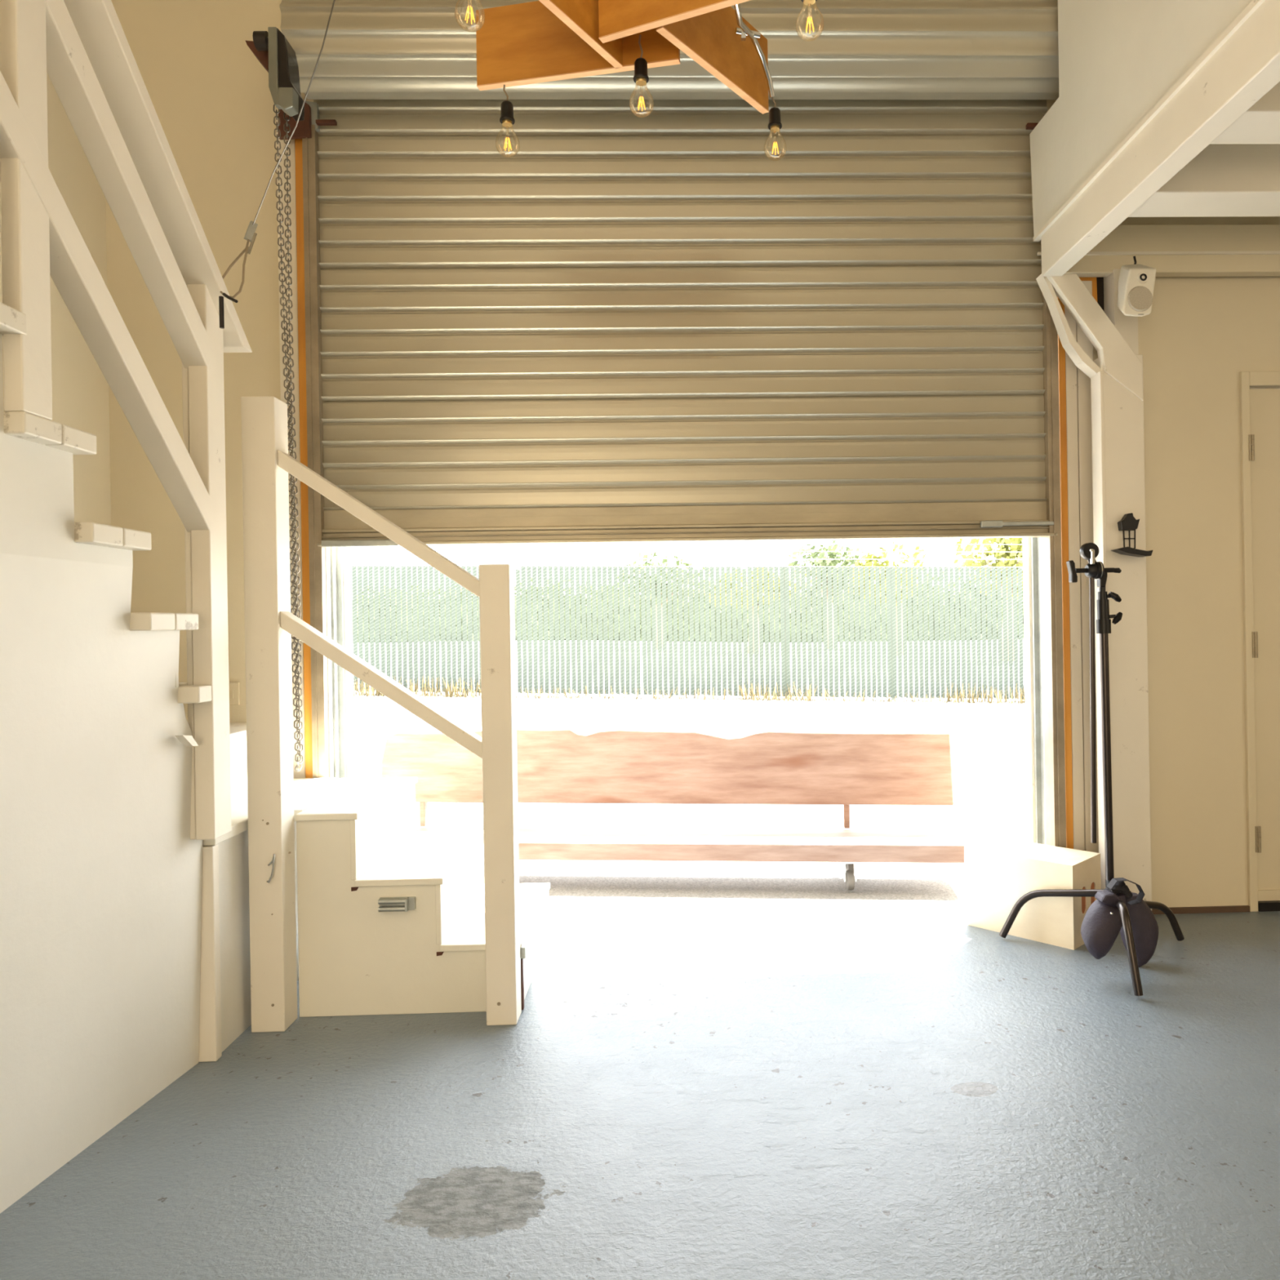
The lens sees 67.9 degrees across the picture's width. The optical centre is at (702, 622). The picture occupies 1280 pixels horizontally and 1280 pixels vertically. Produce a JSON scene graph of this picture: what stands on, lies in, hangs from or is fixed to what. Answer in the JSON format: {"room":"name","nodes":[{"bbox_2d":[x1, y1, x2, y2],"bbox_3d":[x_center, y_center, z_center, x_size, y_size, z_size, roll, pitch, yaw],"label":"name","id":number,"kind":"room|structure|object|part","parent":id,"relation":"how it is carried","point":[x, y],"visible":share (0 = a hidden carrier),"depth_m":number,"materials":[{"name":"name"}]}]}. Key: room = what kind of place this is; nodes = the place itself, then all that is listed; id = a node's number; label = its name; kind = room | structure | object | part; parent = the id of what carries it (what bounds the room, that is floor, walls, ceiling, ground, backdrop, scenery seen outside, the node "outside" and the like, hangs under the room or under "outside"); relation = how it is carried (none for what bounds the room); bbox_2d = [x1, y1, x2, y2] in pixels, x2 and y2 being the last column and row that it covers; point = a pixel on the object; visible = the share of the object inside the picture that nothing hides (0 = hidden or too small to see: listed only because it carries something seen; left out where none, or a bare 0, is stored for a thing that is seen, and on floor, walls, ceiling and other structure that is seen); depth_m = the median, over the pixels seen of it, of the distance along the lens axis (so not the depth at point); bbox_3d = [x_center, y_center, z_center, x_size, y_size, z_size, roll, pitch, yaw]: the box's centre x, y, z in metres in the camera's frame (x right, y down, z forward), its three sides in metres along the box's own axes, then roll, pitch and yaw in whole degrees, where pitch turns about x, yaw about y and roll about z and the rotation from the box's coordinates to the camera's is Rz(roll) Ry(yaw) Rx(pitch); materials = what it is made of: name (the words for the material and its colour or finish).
{"room":"design studio","nodes":[
{"label":"design studio","id":0,"kind":"room"},
{"bbox_2d":[0,71,111,525],"bbox_3d":[-2.208,-0.964,0.033,0.200,4.300,7.000,-1,0,-2],"label":"wall","id":1,"kind":"structure","parent":0,"point":[80,388],"depth_m":3.36,"materials":[{"name":"beige paint"}]},
{"bbox_2d":[0,904,1279,1279],"bbox_3d":[1.269,1.229,0.223,7.090,0.200,7.170,-1,0,-2],"label":"floor","id":2,"kind":"structure","parent":0,"point":[907,1092],"depth_m":2.16,"materials":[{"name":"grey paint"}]},
{"bbox_2d":[0,302,366,1213],"bbox_3d":[-1.676,0.118,2.285,0.955,2.120,2.330,-1,0,-2],"label":"staircase","id":3,"kind":"structure","parent":2,"relation":"on","point":[125,957],"depth_m":2.07,"materials":[{"name":"beige wood"}]},
{"bbox_3d":[-1.402,0.128,1.825,0.220,2.090,1.395,-1,0,-2],"label":"panel","id":4,"kind":"part","parent":3,"relation":"part of","materials":[{"name":"beige wood"}]},
{"bbox_2d":[0,0,252,839],"bbox_3d":[-1.311,-0.782,1.861,0.145,2.693,1.598,-1,0,-2],"label":"stair railing","id":5,"kind":"object","parent":3,"relation":"on","point":[83,48],"visible":0.98,"depth_m":2.14,"materials":[{"name":"beige wood"}]},
{"bbox_3d":[-1.300,-0.903,1.769,0.062,1.349,1.415,-1,0,-2],"label":"rail","id":6,"kind":"part","parent":5,"relation":"part of","materials":[{"name":"beige wood"}]},
{"bbox_3d":[-1.307,-1.314,1.769,0.062,1.316,1.415,-1,0,-2],"label":"rail","id":7,"kind":"part","parent":5,"relation":"part of","materials":[{"name":"beige wood"}]},
{"bbox_3d":[-1.322,-1.443,1.861,0.145,1.370,1.598,-1,0,-2],"label":"cap rail","id":8,"kind":"part","parent":5,"relation":"part of","materials":[{"name":"beige wood"}]},
{"bbox_3d":[-1.314,-0.169,2.509,0.068,1.468,0.095,-1,0,-2],"label":"post","id":9,"kind":"part","parent":5,"relation":"part of","materials":[{"name":"beige wood"}]},
{"bbox_2d":[218,0,335,328],"bbox_3d":[-1.058,-1.143,2.337,0.573,0.753,0.119,-1,0,45],"label":"steel cable","id":10,"kind":"object","parent":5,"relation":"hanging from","point":[250,236],"visible":1,"depth_m":2.48,"materials":[{"name":"metal"}]},
{"bbox_3d":[-1.337,0.885,3.010,0.017,0.575,0.900,-1,0,-2],"label":"plinth panel","id":11,"kind":"part","parent":3,"relation":"part of","materials":[{"name":"beige wood"}]},
{"bbox_2d":[240,396,521,1032],"bbox_3d":[-0.928,0.256,2.760,0.755,1.818,0.105,-1,0,-2],"label":"handrail","id":12,"kind":"object","parent":2,"relation":"on","point":[270,624],"visible":1,"depth_m":2.73,"materials":[{"name":"beige wood"}]},
{"bbox_3d":[-1.258,0.262,2.755,0.095,1.818,0.095,-1,0,-2],"label":"post","id":13,"kind":"part","parent":12,"relation":"part of","materials":[{"name":"beige wood"}]},
{"bbox_3d":[-0.933,-0.285,2.765,0.573,0.435,0.065,-1,0,-2],"label":"rail","id":14,"kind":"part","parent":12,"relation":"part of","materials":[{"name":"beige wood"}]},
{"bbox_3d":[-0.925,0.181,2.765,0.573,0.438,0.065,-1,0,-2],"label":"rail","id":15,"kind":"part","parent":12,"relation":"part of","materials":[{"name":"beige wood"}]},
{"bbox_3d":[-0.590,0.496,2.772,0.087,1.328,0.087,-1,0,-2],"label":"post","id":16,"kind":"part","parent":12,"relation":"part of","materials":[{"name":"beige wood"}]},
{"bbox_2d":[295,777,550,1017],"bbox_3d":[-0.874,0.863,3.131,0.672,0.603,0.683,-1,0,-2],"label":"steps","id":17,"kind":"structure","parent":2,"relation":"on","point":[391,914],"depth_m":2.82,"materials":[{"name":"paint"}]},
{"bbox_3d":[-0.873,0.873,2.828,0.655,0.583,0.018,-1,0,-2],"label":"panel","id":18,"kind":"part","parent":17,"relation":"part of","materials":[{"name":"paint"}]},
{"bbox_3d":[-0.904,0.834,2.803,0.104,0.037,0.030,-1,0,-2],"label":"pull handle","id":19,"kind":"part","parent":17,"relation":"part of","materials":[{"name":"metal"}]},
{"bbox_3d":[-0.892,0.873,3.455,0.655,0.583,0.018,-1,0,-2],"label":"panel","id":20,"kind":"part","parent":17,"relation":"part of","materials":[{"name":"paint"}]},
{"bbox_2d":[965,836,1101,950],"bbox_3d":[1.219,0.985,3.495,0.406,0.290,0.235,-1,0,45],"label":"box","id":21,"kind":"object","parent":2,"relation":"on","point":[1000,871],"visible":0.74,"depth_m":3.40,"materials":[{"name":"beige wood"}]},
{"bbox_3d":[1.357,0.983,3.356,0.015,0.290,0.205,-1,0,45],"label":"panel","id":22,"kind":"part","parent":21,"relation":"part of","materials":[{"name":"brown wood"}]},
{"bbox_2d":[999,542,1184,995],"bbox_3d":[1.373,0.427,3.120,0.629,1.386,0.578,-1,0,-2],"label":"stand","id":23,"kind":"object","parent":2,"relation":"on","point":[1093,570],"visible":0.92,"depth_m":3.15,"materials":[{"name":"black metal"}]},
{"bbox_3d":[1.228,-0.170,3.149,0.027,0.074,0.030,-1,0,-2],"label":"wing handle","id":24,"kind":"part","parent":23,"relation":"part of","materials":[{"name":"black plastic"}]},
{"bbox_3d":[1.299,0.291,3.151,0.024,0.882,0.016,-1,0,-2],"label":"grip arm","id":25,"kind":"part","parent":23,"relation":"part of","materials":[{"name":"silver metal"}]},
{"bbox_2d":[1097,561,1102,579],"bbox_3d":[1.318,-0.174,3.152,0.004,0.060,0.060,-1,0,-2],"label":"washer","id":26,"kind":"object","parent":23,"relation":"in","point":[1100,565],"depth_m":3.13,"materials":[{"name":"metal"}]},
{"bbox_3d":[1.368,-0.086,3.148,0.047,0.036,0.027,-1,0,19],"label":"tee knob","id":27,"kind":"part","parent":23,"relation":"part of","materials":[{"name":"black plastic"}]},
{"bbox_3d":[1.372,-0.015,3.155,0.049,0.042,0.027,-1,0,39],"label":"tee knob","id":28,"kind":"part","parent":23,"relation":"part of","materials":[{"name":"black plastic"}]},
{"bbox_3d":[1.381,-0.174,3.159,0.033,0.018,0.018,-1,0,-2],"label":"tee knob","id":29,"kind":"part","parent":23,"relation":"part of","materials":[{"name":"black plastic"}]},
{"bbox_2d":[1080,877,1158,967],"bbox_3d":[1.359,0.975,3.069,0.330,0.306,0.131,-1,0,-33],"label":"sandbag","id":30,"kind":"object","parent":23,"relation":"hanging from","point":[1101,925],"visible":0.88,"depth_m":3.04,"materials":[{"name":"fabric"}]},
{"bbox_2d":[1029,0,1279,910],"bbox_3d":[2.912,-0.998,1.388,3.251,4.200,4.595,-1,0,-2],"label":"mezzanine","id":31,"kind":"object","parent":2,"relation":"on","point":[1162,108],"visible":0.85,"depth_m":3.17,"materials":[{"name":"beige wood"}]},
{"bbox_3d":[1.351,-1.087,3.493,0.215,0.384,0.060,-1,0,-2],"label":"bent trim","id":32,"kind":"part","parent":31,"relation":"part of","materials":[{"name":"beige wood"}]},
{"bbox_3d":[1.547,0.074,3.494,0.149,2.101,0.090,-1,0,-2],"label":"post","id":33,"kind":"part","parent":31,"relation":"part of","materials":[{"name":"beige wood"}]},
{"bbox_2d":[1111,512,1152,556],"bbox_3d":[1.548,-0.317,3.417,0.128,0.158,0.060,-1,0,-2],"label":"wall holder","id":34,"kind":"object","parent":31,"relation":"attached to","point":[1128,522],"visible":1,"depth_m":3.42,"materials":[{"name":"black plastic"}]},
{"bbox_2d":[1117,512,1139,530],"bbox_3d":[1.544,-0.365,3.432,0.070,0.062,0.030,-1,0,-2],"label":"hood","id":35,"kind":"object","parent":34,"relation":"attached to","point":[1128,522],"depth_m":3.42,"materials":[{"name":"black plastic"}]},
{"bbox_2d":[1111,546,1152,556],"bbox_3d":[1.548,-0.256,3.417,0.128,0.034,0.060,-1,0,-2],"label":"tray","id":36,"kind":"object","parent":34,"relation":"on","point":[1129,551],"depth_m":3.39,"materials":[{"name":"black plastic"}]},
{"bbox_2d":[1117,256,1155,316],"bbox_3d":[1.540,-1.210,3.396,0.132,0.264,0.154,-1,0,-2],"label":"loudspeaker","id":37,"kind":"object","parent":31,"relation":"attached to","point":[1135,287],"visible":1,"depth_m":3.33,"materials":[{"name":"plastic"}]},
{"bbox_2d":[1127,285,1152,311],"bbox_3d":[1.538,-1.138,3.327,0.090,0.090,0.010,-1,0,-2],"label":"grille","id":38,"kind":"object","parent":37,"relation":"attached to","point":[1140,298],"depth_m":3.32,"materials":[{"name":"fabric"}]},
{"bbox_3d":[1.295,-2.244,1.291,0.020,1.655,4.500,-1,0,-2],"label":"guard panel","id":39,"kind":"part","parent":31,"relation":"part of","materials":[{"name":"white paint"}]},
{"bbox_2d":[106,0,1279,907],"bbox_3d":[1.125,-1.019,3.722,7.090,4.300,0.170,-1,0,-2],"label":"wall","id":40,"kind":"structure","parent":0,"point":[211,96],"depth_m":3.65,"materials":[{"name":"beige paint"}]},
{"bbox_2d":[228,682,239,705],"bbox_3d":[-1.759,0.265,3.541,0.055,0.085,0.013,-1,0,-2],"label":"switch plate","id":41,"kind":"object","parent":40,"relation":"attached to","point":[234,689],"visible":0.6,"depth_m":3.54,"materials":[{"name":"beige paint"}]},
{"bbox_2d":[275,119,305,778],"bbox_3d":[-1.528,-0.350,3.540,0.069,3.050,0.030,-1,0,-2],"label":"trim","id":42,"kind":"structure","parent":40,"relation":"attached to","point":[301,774],"depth_m":3.52,"materials":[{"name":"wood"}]},
{"bbox_2d":[294,138,312,777],"bbox_3d":[-1.469,-0.341,3.532,0.032,3.030,0.050,-1,0,-2],"label":"trim","id":43,"kind":"structure","parent":40,"relation":"attached to","point":[298,143],"depth_m":3.51,"materials":[{"name":"orange wood"}]},
{"bbox_2d":[324,546,346,777],"bbox_3d":[-1.416,-0.302,3.634,0.030,2.950,0.130,-1,0,-2],"label":"trim","id":44,"kind":"structure","parent":40,"relation":"attached to","point":[334,560],"depth_m":3.65,"materials":[{"name":"wood"}]},
{"bbox_2d":[342,546,355,777],"bbox_3d":[-1.413,-0.302,3.729,0.040,2.950,0.060,-1,0,-2],"label":"trim","id":45,"kind":"structure","parent":40,"relation":"attached to","point":[346,550],"depth_m":3.71,"materials":[{"name":"beige wood"}]},
{"bbox_2d":[279,0,1066,848],"bbox_3d":[-0.044,-0.551,3.419,2.800,3.404,0.363,-1,0,-2],"label":"roller shutter","id":46,"kind":"object","parent":40,"relation":"attached to","point":[620,326],"visible":0.81,"depth_m":3.54,"materials":[{"name":"metal"}]},
{"bbox_2d":[245,26,319,139],"bbox_3d":[-1.475,-1.853,3.279,0.216,0.359,0.422,-1,0,-12],"label":"chain hoist","id":47,"kind":"object","parent":46,"relation":"attached to","point":[271,48],"visible":1,"depth_m":3.14,"materials":[{"name":"grey metal"}]},
{"bbox_2d":[272,104,303,771],"bbox_3d":[-1.409,-0.616,3.246,0.048,2.270,0.191,-1,0,-12],"label":"chain","id":48,"kind":"object","parent":47,"relation":"hanging from","point":[290,395],"visible":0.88,"depth_m":3.25,"materials":[{"name":"metal"}]},
{"bbox_3d":[-1.491,-1.877,3.467,0.115,0.210,0.020,-1,0,-2],"label":"mounting plate","id":49,"kind":"part","parent":47,"relation":"part of","materials":[{"name":"red metal"}]},
{"bbox_2d":[313,99,1048,510],"bbox_3d":[-0.055,-1.254,3.548,2.747,1.642,0.023,-1,0,-2],"label":"curtain","id":50,"kind":"object","parent":46,"relation":"hanging from","point":[620,310],"depth_m":3.55,"materials":[{"name":"metal"}]},
{"bbox_2d":[1022,537,1035,843],"bbox_3d":[1.319,-0.347,3.812,0.040,2.950,0.060,-1,0,-2],"label":"trim","id":51,"kind":"structure","parent":40,"relation":"attached to","point":[1026,541],"depth_m":3.80,"materials":[{"name":"beige wood"}]},
{"bbox_2d":[1030,537,1046,844],"bbox_3d":[1.327,-0.347,3.717,0.030,2.950,0.130,-1,0,-2],"label":"trim","id":52,"kind":"structure","parent":40,"relation":"attached to","point":[1036,548],"depth_m":3.76,"materials":[{"name":"metal"}]},
{"bbox_2d":[1057,296,1073,848],"bbox_3d":[1.380,-0.088,3.619,0.025,2.430,0.050,-1,0,-2],"label":"trim","id":53,"kind":"structure","parent":40,"relation":"attached to","point":[1061,352],"depth_m":3.59,"materials":[{"name":"orange wood"}]},
{"bbox_2d":[1064,306,1084,850],"bbox_3d":[1.419,-0.088,3.625,0.043,2.430,0.040,-1,0,-2],"label":"trim","id":54,"kind":"structure","parent":40,"relation":"attached to","point":[1070,367],"depth_m":3.60,"materials":[{"name":"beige wood"}]},
{"bbox_2d":[1075,280,1098,853],"bbox_3d":[1.476,-0.089,3.629,0.061,2.430,0.035,-1,0,-2],"label":"trim","id":55,"kind":"structure","parent":40,"relation":"attached to","point":[1083,381],"depth_m":3.61,"materials":[{"name":"beige wood"}]},
{"bbox_2d":[1151,905,1249,914],"bbox_3d":[1.835,1.109,3.651,0.554,0.022,0.012,-1,0,-2],"label":"baseboard","id":56,"kind":"structure","parent":40,"relation":"attached to","point":[1234,908],"depth_m":3.65,"materials":[{"name":"brown wood"}]},
{"bbox_2d":[1239,371,1279,911],"bbox_3d":[2.571,0.065,3.678,0.952,2.085,0.024,-1,0,-2],"label":"trim","id":57,"kind":"structure","parent":40,"relation":"attached to","point":[1246,379],"depth_m":3.65,"materials":[{"name":"paint"}]},
{"bbox_2d":[1248,388,1279,911],"bbox_3d":[2.552,0.096,3.733,0.869,2.024,0.154,-1,0,-2],"label":"door","id":58,"kind":"structure","parent":40,"relation":"in","point":[1264,404],"depth_m":3.69,"materials":[{"name":"paint"}]},
{"bbox_3d":[1.191,-3.245,0.373,7.090,0.150,7.470,-1,0,-2],"label":"ceiling","id":59,"kind":"structure","parent":0,"visible":0},
{"bbox_2d":[454,0,823,160],"bbox_3d":[-0.159,-2.204,2.360,0.890,1.888,0.629,-1,0,-10],"label":"chandelier","id":60,"kind":"object","parent":59,"relation":"hanging from","point":[540,41],"depth_m":2.52,"materials":[{"name":"wood"}]},
{"bbox_3d":[-0.505,-1.383,2.056,0.064,0.192,0.064,-1,0,-2],"label":"pendant bulb","id":61,"kind":"part","parent":60,"relation":"part of","materials":[{"name":"clear glass"}]},
{"bbox_3d":[-0.528,-1.421,2.546,0.014,0.048,0.005,-1,0,-2],"label":"cord","id":62,"kind":"part","parent":60,"relation":"part of","materials":[{"name":"brown metal"}]},
{"bbox_2d":[499,100,515,124],"bbox_3d":[-0.524,-1.373,2.546,0.041,0.054,0.041,-1,0,-2],"label":"socket","id":63,"kind":"object","parent":60,"relation":"attached to","point":[506,117],"depth_m":2.53,"materials":[{"name":"black plastic"}]},
{"bbox_3d":[-0.524,-1.349,2.546,0.064,0.192,0.064,-1,0,-2],"label":"pendant bulb","id":64,"kind":"part","parent":60,"relation":"part of","materials":[{"name":"clear glass"}]},
{"bbox_3d":[-0.523,-1.316,2.546,0.007,0.032,0.007,-1,0,21],"label":"filament stem","id":65,"kind":"part","parent":60,"relation":"part of","materials":[{"name":"white"}]},
{"bbox_3d":[-0.523,-1.298,2.546,0.064,0.088,0.064,-1,0,-2],"label":"bulb glass","id":66,"kind":"part","parent":60,"relation":"part of","materials":[{"name":"white"}]},
{"bbox_3d":[-0.158,-1.480,2.437,0.012,0.065,0.005,-1,0,-2],"label":"cord","id":67,"kind":"part","parent":60,"relation":"part of","materials":[{"name":"brown metal"}]},
{"bbox_2d":[633,57,648,83],"bbox_3d":[-0.158,-1.423,2.437,0.041,0.054,0.041,-1,0,-2],"label":"socket","id":68,"kind":"object","parent":60,"relation":"attached to","point":[641,76],"depth_m":2.42,"materials":[{"name":"black plastic"}]},
{"bbox_3d":[-0.158,-1.408,2.437,0.064,0.209,0.064,-1,0,-2],"label":"pendant bulb","id":69,"kind":"part","parent":60,"relation":"part of","materials":[{"name":"clear glass"}]},
{"bbox_3d":[-0.157,-1.347,2.437,0.064,0.088,0.064,-1,0,-2],"label":"bulb glass","id":70,"kind":"part","parent":60,"relation":"part of","materials":[{"name":"white"}]},
{"bbox_3d":[0.124,-1.553,2.502,0.041,0.132,0.413,-1,0,18],"label":"conduit arm","id":71,"kind":"part","parent":60,"relation":"part of","materials":[{"name":"metal"}]},
{"bbox_3d":[0.207,-1.413,2.698,0.064,0.189,0.064,-1,0,-2],"label":"pendant bulb","id":72,"kind":"part","parent":60,"relation":"part of","materials":[{"name":"clear glass"}]},
{"bbox_2d":[768,106,782,129],"bbox_3d":[0.206,-1.438,2.698,0.041,0.054,0.041,-1,0,-2],"label":"socket","id":73,"kind":"object","parent":60,"relation":"attached to","point":[775,121],"depth_m":2.68,"materials":[{"name":"black plastic"}]},
{"bbox_3d":[0.208,-1.363,2.698,0.064,0.088,0.064,-1,0,-2],"label":"bulb glass","id":74,"kind":"part","parent":60,"relation":"part of","materials":[{"name":"white"}]},
{"bbox_3d":[0.243,-1.387,2.149,0.007,0.032,0.007,-1,0,-24],"label":"filament stem","id":75,"kind":"part","parent":60,"relation":"part of","materials":[{"name":"white"}]},
{"bbox_3d":[0.243,-1.420,2.149,0.064,0.192,0.064,-1,0,-2],"label":"pendant bulb","id":76,"kind":"part","parent":60,"relation":"part of","materials":[{"name":"clear glass"}]},
{"label":"outside","id":77,"kind":"structure","parent":0,"visible":0},
{"bbox_2d":[352,639,1027,915],"bbox_3d":[-2.175,1.210,71.852,240.000,0.496,136.230,-1,0,-2],"label":"ground","id":78,"kind":"structure","parent":77,"point":[988,740],"depth_m":5.96,"materials":[{"name":"concrete"}]},
{"bbox_2d":[351,546,554,599],"bbox_3d":[-23.504,-2.086,79.621,21.800,8.250,11.400,-1,0,-2],"label":"warehouse","id":79,"kind":"structure","parent":78,"relation":"on","point":[452,556],"depth_m":75.81,"materials":[{"name":"white"}]},
{"bbox_2d":[617,548,715,649],"bbox_3d":[-1.583,-0.691,41.992,4.370,5.160,3.201,-1,0,-2],"label":"tree","id":80,"kind":"object","parent":78,"relation":"on","point":[683,562],"visible":0.27,"depth_m":41.66,"materials":[{"name":"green plant"}]},
{"bbox_3d":[-1.604,-1.950,41.992,4.370,2.640,3.201,-1,0,-2],"label":"crown","id":81,"kind":"part","parent":80,"relation":"part of","materials":[{"name":"green plant"}]},
{"bbox_2d":[381,728,964,890],"bbox_3d":[-0.212,0.821,4.245,2.668,0.665,0.350,-1,0,5],"label":"bench","id":82,"kind":"object","parent":78,"relation":"on","point":[568,765],"visible":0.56,"depth_m":4.31,"materials":[{"name":"brown wood"}]},
{"bbox_3d":[-0.201,0.664,4.395,2.667,0.353,0.050,-1,0,5],"label":"backrest","id":83,"kind":"part","parent":82,"relation":"part of","materials":[{"name":"brown wood"}]},
{"bbox_2d":[351,540,1025,699],"bbox_3d":[-0.465,0.033,15.030,17.016,2.884,0.103,-1,0,-2],"label":"slatted fence","id":84,"kind":"object","parent":78,"relation":"on","point":[784,572],"visible":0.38,"depth_m":15.01,"materials":[{"name":"metal"}]},
{"bbox_3d":[-3.749,-0.039,14.953,0.058,2.546,0.058,-1,0,-2],"label":"post","id":85,"kind":"part","parent":84,"relation":"part of","materials":[{"name":"metal"}]},
{"bbox_3d":[-0.511,-0.016,15.051,0.058,2.593,0.058,-1,0,-2],"label":"post","id":86,"kind":"part","parent":84,"relation":"part of","materials":[{"name":"metal"}]},
{"bbox_3d":[1.326,-0.003,15.107,0.058,2.620,0.058,-1,0,-2],"label":"post","id":87,"kind":"part","parent":84,"relation":"part of","materials":[{"name":"metal"}]},
{"bbox_3d":[3.037,0.010,15.160,0.058,2.645,0.058,-1,0,-2],"label":"post","id":88,"kind":"part","parent":84,"relation":"part of","materials":[{"name":"metal"}]},
{"bbox_2d":[351,571,1024,643],"bbox_3d":[1.084,-0.628,62.293,50.049,5.120,1.939,-1,0,-2],"label":"hedge","id":89,"kind":"object","parent":78,"relation":"on","point":[943,571],"visible":0.14,"depth_m":61.79,"materials":[{"name":"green plant"}]},
{"bbox_2d":[353,675,1025,703],"bbox_3d":[-0.152,1.056,14.764,13.572,0.696,0.694,-1,0,-2],"label":"dry weeds","id":90,"kind":"object","parent":78,"relation":"on","point":[752,694],"visible":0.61,"depth_m":14.76,"materials":[{"name":"beige plant"}]},
{"bbox_2d":[704,567,811,653],"bbox_3d":[2.313,-0.234,38.189,4.464,4.122,3.023,-1,0,-36],"label":"tree","id":91,"kind":"object","parent":78,"relation":"on","point":[757,567],"visible":0.27,"depth_m":37.57,"materials":[{"name":"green plant"}]},
{"bbox_3d":[2.293,-1.421,38.189,4.464,1.750,3.023,-1,0,-36],"label":"crown","id":92,"kind":"part","parent":91,"relation":"part of","materials":[{"name":"yellow plant"}]},
{"bbox_2d":[782,540,869,648],"bbox_3d":[6.161,-1.157,45.992,4.742,5.834,4.678,-1,0,-2],"label":"tree","id":93,"kind":"object","parent":78,"relation":"on","point":[837,561],"visible":0.42,"depth_m":45.48,"materials":[{"name":"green plant"}]},
{"bbox_3d":[6.138,-2.564,45.992,4.742,3.018,4.678,-1,0,-2],"label":"crown","id":94,"kind":"part","parent":93,"relation":"part of","materials":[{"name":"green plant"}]},
{"bbox_2d":[848,541,927,655],"bbox_3d":[6.973,-0.658,35.907,3.013,4.814,2.921,-1,0,28],"label":"tree","id":95,"kind":"object","parent":78,"relation":"on","point":[867,561],"visible":0.27,"depth_m":35.84,"materials":[{"name":"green plant"}]},
{"bbox_3d":[6.955,-1.787,35.907,3.013,2.555,2.921,-1,0,28],"label":"crown","id":96,"kind":"part","parent":95,"relation":"part of","materials":[{"name":"yellow plant"}]},
{"bbox_2d":[953,537,1023,661],"bbox_3d":[9.795,-1.055,30.262,2.996,5.512,3.786,-1,0,38],"label":"tree","id":97,"kind":"object","parent":78,"relation":"on","point":[1006,546],"visible":0.4,"depth_m":29.94,"materials":[{"name":"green plant"}]},
{"bbox_3d":[9.776,-2.174,30.262,2.996,3.273,3.786,-1,0,38],"label":"crown","id":98,"kind":"part","parent":97,"relation":"part of","materials":[{"name":"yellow plant"}]}
]}

